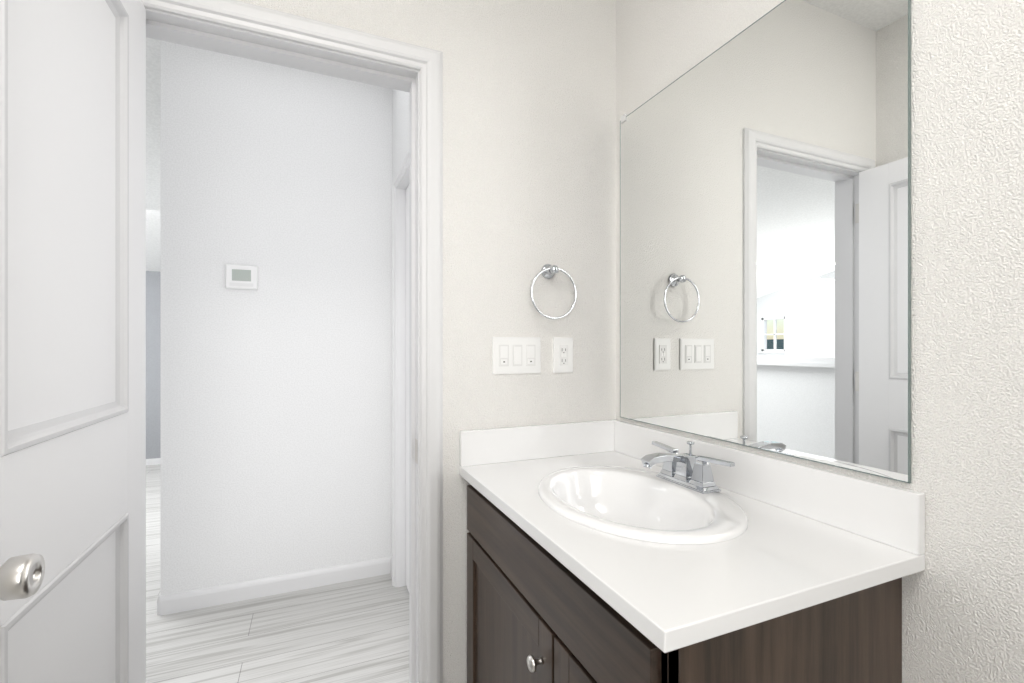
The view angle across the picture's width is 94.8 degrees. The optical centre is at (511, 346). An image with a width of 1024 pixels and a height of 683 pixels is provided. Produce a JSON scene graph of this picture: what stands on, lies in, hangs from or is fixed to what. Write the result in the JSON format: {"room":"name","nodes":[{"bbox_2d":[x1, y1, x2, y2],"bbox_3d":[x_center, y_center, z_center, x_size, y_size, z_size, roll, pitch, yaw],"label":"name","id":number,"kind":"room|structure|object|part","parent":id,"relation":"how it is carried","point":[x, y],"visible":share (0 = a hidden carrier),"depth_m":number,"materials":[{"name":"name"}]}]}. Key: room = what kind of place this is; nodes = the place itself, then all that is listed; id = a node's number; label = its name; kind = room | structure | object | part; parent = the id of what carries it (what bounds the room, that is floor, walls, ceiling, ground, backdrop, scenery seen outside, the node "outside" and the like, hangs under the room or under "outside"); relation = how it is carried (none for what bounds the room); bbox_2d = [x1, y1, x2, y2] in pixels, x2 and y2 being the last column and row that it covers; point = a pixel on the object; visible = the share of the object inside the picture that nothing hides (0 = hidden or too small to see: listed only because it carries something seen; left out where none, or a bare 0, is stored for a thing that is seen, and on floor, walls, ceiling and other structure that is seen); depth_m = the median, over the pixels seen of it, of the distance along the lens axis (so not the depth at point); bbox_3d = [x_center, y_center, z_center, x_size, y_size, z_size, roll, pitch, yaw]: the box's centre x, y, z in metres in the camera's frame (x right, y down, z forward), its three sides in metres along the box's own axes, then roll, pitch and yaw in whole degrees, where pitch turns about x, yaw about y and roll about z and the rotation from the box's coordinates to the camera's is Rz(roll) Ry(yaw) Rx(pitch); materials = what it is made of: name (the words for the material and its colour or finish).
{"room":"bathroom","nodes":[
{"label":"bathroom","id":0,"kind":"room"},
{"bbox_2d":[146,271,159,458],"bbox_3d":[-4.885,-0.174,4.448,4.480,2.800,0.160,0,0,-23],"label":"wall","id":1,"kind":"structure","parent":0,"point":[152,364],"depth_m":4.85,"materials":[{"name":"paint"}]},
{"bbox_2d":[146,37,159,271],"bbox_3d":[-2.752,-1.165,1.290,6.240,0.818,7.640,0,0,-23],"label":"ceiling","id":2,"kind":"structure","parent":0,"point":[152,154],"depth_m":3.06,"materials":[{"name":"paint"}]},
{"bbox_2d":[160,40,387,595],"bbox_3d":[-1.163,-0.124,2.409,1.020,2.700,0.120,0,0,-23],"label":"wall","id":3,"kind":"structure","parent":0,"point":[276,423],"depth_m":2.33,"materials":[{"name":"paint"}]},
{"bbox_2d":[225,264,257,289],"bbox_3d":[-1.303,-0.336,2.271,0.136,0.116,0.025,0,0,-23],"label":"thermostat","id":4,"kind":"object","parent":3,"relation":"attached to","point":[245,277],"visible":1,"depth_m":2.26,"materials":[{"name":"white plastic"}]},
{"bbox_2d":[146,464,408,682],"bbox_3d":[-2.752,1.256,1.290,6.240,0.060,7.640,0,0,-23],"label":"floor","id":5,"kind":"structure","parent":0,"point":[354,631],"depth_m":2.00,"materials":[{"name":"white wood"}]},
{"bbox_2d":[459,419,924,682],"bbox_3d":[0.269,0.731,1.107,0.578,0.990,0.895,0,0,-23],"label":"bathroom vanity","id":6,"kind":"object","parent":5,"relation":"on","point":[610,551],"visible":1,"depth_m":0.87,"materials":[{"name":"brown"}]},
{"bbox_3d":[0.064,0.626,0.889,0.030,0.031,0.125,0,0,-23],"label":"knob","id":7,"kind":"part","parent":6,"relation":"part of","materials":[{"name":"silver metal"}]},
{"bbox_2d":[538,465,748,578],"bbox_3d":[0.282,0.421,1.103,0.416,0.160,0.532,0,0,-23],"label":"sink","id":8,"kind":"object","parent":6,"relation":"in","point":[636,514],"depth_m":1.09,"materials":[{"name":"white ceramic"}]},
{"bbox_2d":[640,440,734,494],"bbox_3d":[0.388,0.289,1.154,0.160,0.105,0.266,0,0,-23],"label":"faucet","id":9,"kind":"object","parent":6,"relation":"on","point":[684,473],"depth_m":1.14,"materials":[{"name":"silver metal"}]},
{"bbox_2d":[388,88,408,556],"bbox_3d":[-0.400,-0.124,2.120,0.120,2.700,1.250,0,0,-23],"label":"wall","id":10,"kind":"structure","parent":0,"point":[398,101],"depth_m":2.55,"materials":[{"name":"paint"}]},
{"bbox_2d":[406,186,408,590],"bbox_3d":[-0.379,0.207,2.063,0.035,2.017,0.764,0,0,-23],"label":"door frame","id":11,"kind":"structure","parent":10,"relation":"attached to","point":[407,387],"depth_m":2.36,"materials":[{"name":"white wood"}]},
{"bbox_2d":[238,0,613,682],"bbox_3d":[-0.339,-0.124,1.401,1.410,2.700,0.120,0,0,-23],"label":"wall","id":12,"kind":"structure","parent":0,"point":[542,98],"depth_m":1.48,"materials":[{"name":"paint"}]},
{"bbox_2d":[0,0,145,682],"bbox_3d":[-0.745,0.211,0.788,0.151,2.006,0.688,0,0,-23],"label":"door","id":13,"kind":"structure","parent":12,"relation":"in","point":[72,341],"depth_m":0.79,"materials":[{"name":"painted wood"},{"name":"satin nickel"}]},
{"bbox_2d":[141,0,442,682],"bbox_3d":[-0.607,0.179,1.302,0.900,2.093,0.193,0,0,-23],"label":"door frame","id":14,"kind":"structure","parent":12,"relation":"attached to","point":[250,31],"depth_m":1.30,"materials":[{"name":"white wood"}]},
{"bbox_2d":[415,438,417,463],"bbox_3d":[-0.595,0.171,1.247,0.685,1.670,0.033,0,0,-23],"label":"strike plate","id":15,"kind":"structure","parent":12,"relation":"attached to","point":[416,450],"depth_m":1.38,"materials":[{"name":"white metal"}]},
{"bbox_2d":[492,337,540,373],"bbox_3d":[0.016,0.027,1.481,0.165,0.115,0.010,0,0,-23],"label":"switch plate","id":16,"kind":"object","parent":12,"relation":"attached to","point":[516,355],"visible":1,"depth_m":1.48,"materials":[{"name":"white plastic"}]},
{"bbox_2d":[530,264,576,318],"bbox_3d":[0.127,-0.177,1.502,0.165,0.182,0.057,0,0,-23],"label":"towel ring","id":17,"kind":"object","parent":12,"relation":"attached to","point":[548,271],"visible":1,"depth_m":1.50,"materials":[{"name":"silver metal"}]},
{"bbox_2d":[553,337,572,372],"bbox_3d":[0.169,0.027,1.546,0.072,0.115,0.009,0,0,-23],"label":"outlet plate","id":18,"kind":"object","parent":12,"relation":"attached to","point":[562,355],"visible":1,"depth_m":1.54,"materials":[{"name":"white plastic"}]},
{"bbox_2d":[614,0,1023,682],"bbox_3d":[0.963,-0.124,0.368,0.120,2.700,3.040,0,0,-23],"label":"wall","id":19,"kind":"structure","parent":0,"point":[963,614],"depth_m":0.77,"materials":[{"name":"paint"}]},
{"bbox_2d":[620,0,910,483],"bbox_3d":[0.533,-0.269,1.213,0.009,1.018,0.843,0,0,-23],"label":"mirror","id":20,"kind":"object","parent":19,"relation":"attached to","point":[765,232],"visible":1,"depth_m":1.05,"materials":[{"name":"silver mirror"}]}
]}

